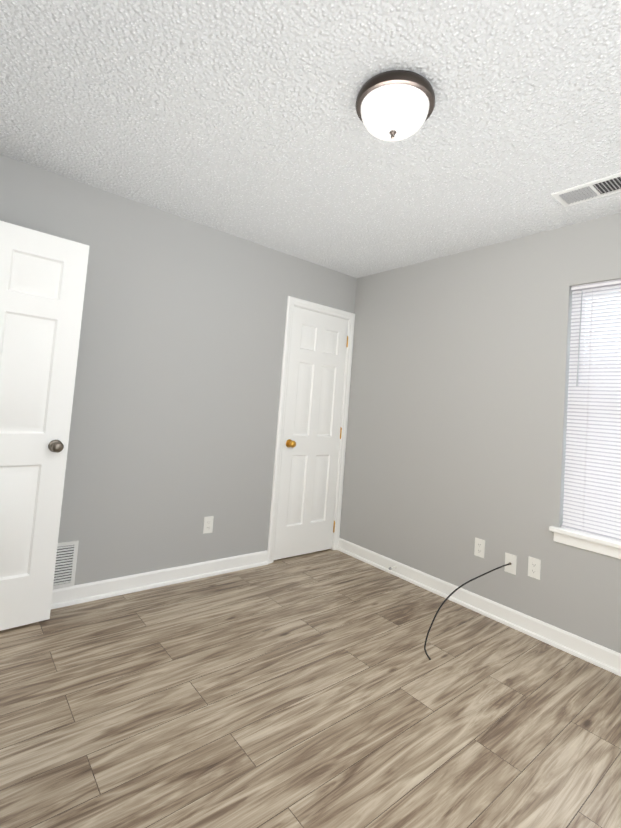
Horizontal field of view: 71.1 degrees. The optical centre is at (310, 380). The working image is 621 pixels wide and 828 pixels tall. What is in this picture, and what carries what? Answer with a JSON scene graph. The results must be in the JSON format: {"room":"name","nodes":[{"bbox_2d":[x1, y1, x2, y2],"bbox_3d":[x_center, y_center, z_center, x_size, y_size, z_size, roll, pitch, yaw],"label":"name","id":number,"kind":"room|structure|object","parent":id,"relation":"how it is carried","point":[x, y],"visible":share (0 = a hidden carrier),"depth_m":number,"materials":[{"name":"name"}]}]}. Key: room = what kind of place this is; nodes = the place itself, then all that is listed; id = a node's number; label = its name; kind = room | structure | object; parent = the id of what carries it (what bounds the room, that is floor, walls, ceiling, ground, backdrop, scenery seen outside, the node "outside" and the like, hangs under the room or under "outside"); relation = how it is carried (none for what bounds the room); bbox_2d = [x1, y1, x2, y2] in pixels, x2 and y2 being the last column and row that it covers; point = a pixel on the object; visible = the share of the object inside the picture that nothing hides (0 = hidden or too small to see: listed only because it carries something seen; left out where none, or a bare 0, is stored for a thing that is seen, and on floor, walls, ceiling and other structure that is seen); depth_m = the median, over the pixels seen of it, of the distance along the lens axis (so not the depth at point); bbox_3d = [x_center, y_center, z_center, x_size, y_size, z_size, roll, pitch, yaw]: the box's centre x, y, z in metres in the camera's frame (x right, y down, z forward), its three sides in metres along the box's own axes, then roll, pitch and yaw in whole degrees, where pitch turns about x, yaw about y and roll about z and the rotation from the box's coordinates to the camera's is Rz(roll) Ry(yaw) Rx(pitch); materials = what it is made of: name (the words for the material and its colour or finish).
{"room":"empty bedroom","nodes":[
{"label":"empty bedroom","id":0,"kind":"room"},
{"bbox_2d":[0,154,356,584],"bbox_3d":[-0.888,0.128,3.009,3.340,2.440,0.140,7,-4,-39],"label":"wall","id":1,"kind":"structure","parent":0,"point":[173,428],"depth_m":2.86,"materials":[{"name":"grey paint"}]},
{"bbox_2d":[0,221,88,630],"bbox_3d":[-1.616,0.217,2.106,0.810,2.025,0.175,7,-4,-42],"label":"entry door","id":2,"kind":"structure","parent":1,"relation":"in","point":[42,282],"depth_m":2.25,"materials":[{"name":"white wood"}]},
{"bbox_2d":[53,540,78,588],"bbox_3d":[-1.473,1.045,2.437,0.290,0.255,0.010,7,-4,-39],"label":"air vent","id":3,"kind":"object","parent":1,"relation":"in","point":[65,564],"visible":0.38,"depth_m":2.49,"materials":[{"name":"white metal"}]},
{"bbox_2d":[51,550,267,608],"bbox_3d":[-1.208,1.257,2.629,2.300,0.100,0.050,7,-4,-39],"label":"baseboard","id":4,"kind":"structure","parent":1,"relation":"attached to","point":[92,591],"depth_m":2.80,"materials":[{"name":"white wood"}]},
{"bbox_2d":[203,516,213,533],"bbox_3d":[-0.718,1.012,3.058,0.070,0.115,0.008,7,-4,-39],"label":"electrical outlet","id":5,"kind":"object","parent":1,"relation":"attached to","point":[208,525],"visible":1,"depth_m":3.06,"materials":[{"name":"white plastic"}]},
{"bbox_2d":[274,307,347,559],"bbox_3d":[0.017,0.432,3.688,0.630,2.025,0.175,7,-4,-39],"label":"closet door","id":6,"kind":"structure","parent":1,"relation":"in","point":[305,524],"depth_m":3.66,"materials":[{"name":"white wood"}]},
{"bbox_2d":[267,296,354,563],"bbox_3d":[-0.018,0.425,3.726,0.666,2.060,0.140,7,-4,-39],"label":"door frame","id":7,"kind":"structure","parent":1,"relation":"attached to","point":[342,402],"depth_m":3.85,"materials":[{"name":"white wood"}]},
{"bbox_2d":[0,549,620,827],"bbox_3d":[-0.586,1.336,1.426,4.650,0.100,4.700,7,-4,-39],"label":"floor","id":8,"kind":"structure","parent":0,"point":[318,689],"depth_m":1.76,"materials":[{"name":"brown wood"}]},
{"bbox_2d":[0,0,620,277],"bbox_3d":[-0.394,-1.193,1.570,4.650,0.100,4.700,7,-4,-39],"label":"ceiling","id":9,"kind":"structure","parent":0,"point":[240,119],"depth_m":1.80,"materials":[{"name":"white paint"}]},
{"bbox_2d":[355,70,434,141],"bbox_3d":[0.317,-1.000,1.650,0.298,0.167,0.298,7,-4,-39],"label":"flush-mount light","id":10,"kind":"object","parent":9,"relation":"attached to","point":[394,105],"visible":1,"depth_m":1.57,"materials":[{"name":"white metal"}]},
{"bbox_2d":[551,172,620,206],"bbox_3d":[1.437,-0.963,2.195,0.185,0.009,0.345,7,-4,-39],"label":"ceiling vent","id":11,"kind":"object","parent":9,"relation":"in","point":[597,188],"visible":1,"depth_m":2.21,"materials":[{"name":"white metal"}]},
{"bbox_2d":[339,213,620,652],"bbox_3d":[1.517,0.287,2.591,0.140,2.440,3.560,7,-4,-39],"label":"wall","id":12,"kind":"structure","parent":0,"point":[457,422],"depth_m":2.94,"materials":[{"name":"grey paint"}]},
{"bbox_2d":[424,552,516,659],"bbox_3d":[0.909,1.248,2.478,0.766,0.423,0.097,7,-4,-34],"label":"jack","id":13,"kind":"object","parent":12,"relation":"attached to","point":[510,562],"visible":1,"depth_m":2.65,"materials":[{"name":"white plastic"}]},
{"bbox_2d":[337,538,620,675],"bbox_3d":[1.365,1.444,2.472,0.027,0.100,3.560,7,-4,-39],"label":"baseboard","id":14,"kind":"structure","parent":12,"relation":"attached to","point":[603,657],"depth_m":2.70,"materials":[{"name":"white wood"}]},
{"bbox_2d":[474,537,484,557],"bbox_3d":[1.109,1.094,2.850,0.008,0.115,0.070,7,-4,-39],"label":"electrical outlet","id":15,"kind":"object","parent":12,"relation":"attached to","point":[479,549],"visible":1,"depth_m":2.85,"materials":[{"name":"white plastic"}]},
{"bbox_2d":[528,556,540,579],"bbox_3d":[1.328,1.111,2.581,0.008,0.115,0.070,7,-4,-39],"label":"electrical outlet","id":16,"kind":"object","parent":12,"relation":"attached to","point":[534,567],"visible":1,"depth_m":2.58,"materials":[{"name":"white plastic"}]},
{"bbox_2d":[549,526,620,558],"bbox_3d":[1.683,0.887,2.207,0.108,0.083,0.856,7,-4,-39],"label":"window sill","id":17,"kind":"structure","parent":12,"relation":"attached to","point":[592,543],"depth_m":2.37,"materials":[{"name":"white wood"}]},
{"bbox_2d":[561,279,620,540],"bbox_3d":[1.749,0.142,2.257,0.039,1.413,0.768,7,-4,-39],"label":"window blinds","id":18,"kind":"object","parent":12,"relation":"attached to","point":[592,494],"visible":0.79,"depth_m":2.45,"materials":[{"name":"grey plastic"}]},
{"bbox_2d":[572,287,620,364],"bbox_3d":[1.812,0.150,2.309,0.060,1.415,0.780,7,-4,-39],"label":"window","id":19,"kind":"structure","parent":12,"relation":"in","point":[596,312],"depth_m":2.58,"materials":[{"name":"glass"}]},
{"label":"outside","id":20,"kind":"structure","parent":0,"visible":0},
{"bbox_2d":[585,295,620,360],"bbox_3d":[2.199,0.210,2.627,0.020,3.700,3.780,7,-4,-39],"label":"sky","id":21,"kind":"structure","parent":20,"point":[606,322],"depth_m":2.95,"materials":[{"name":"white"}]}
]}

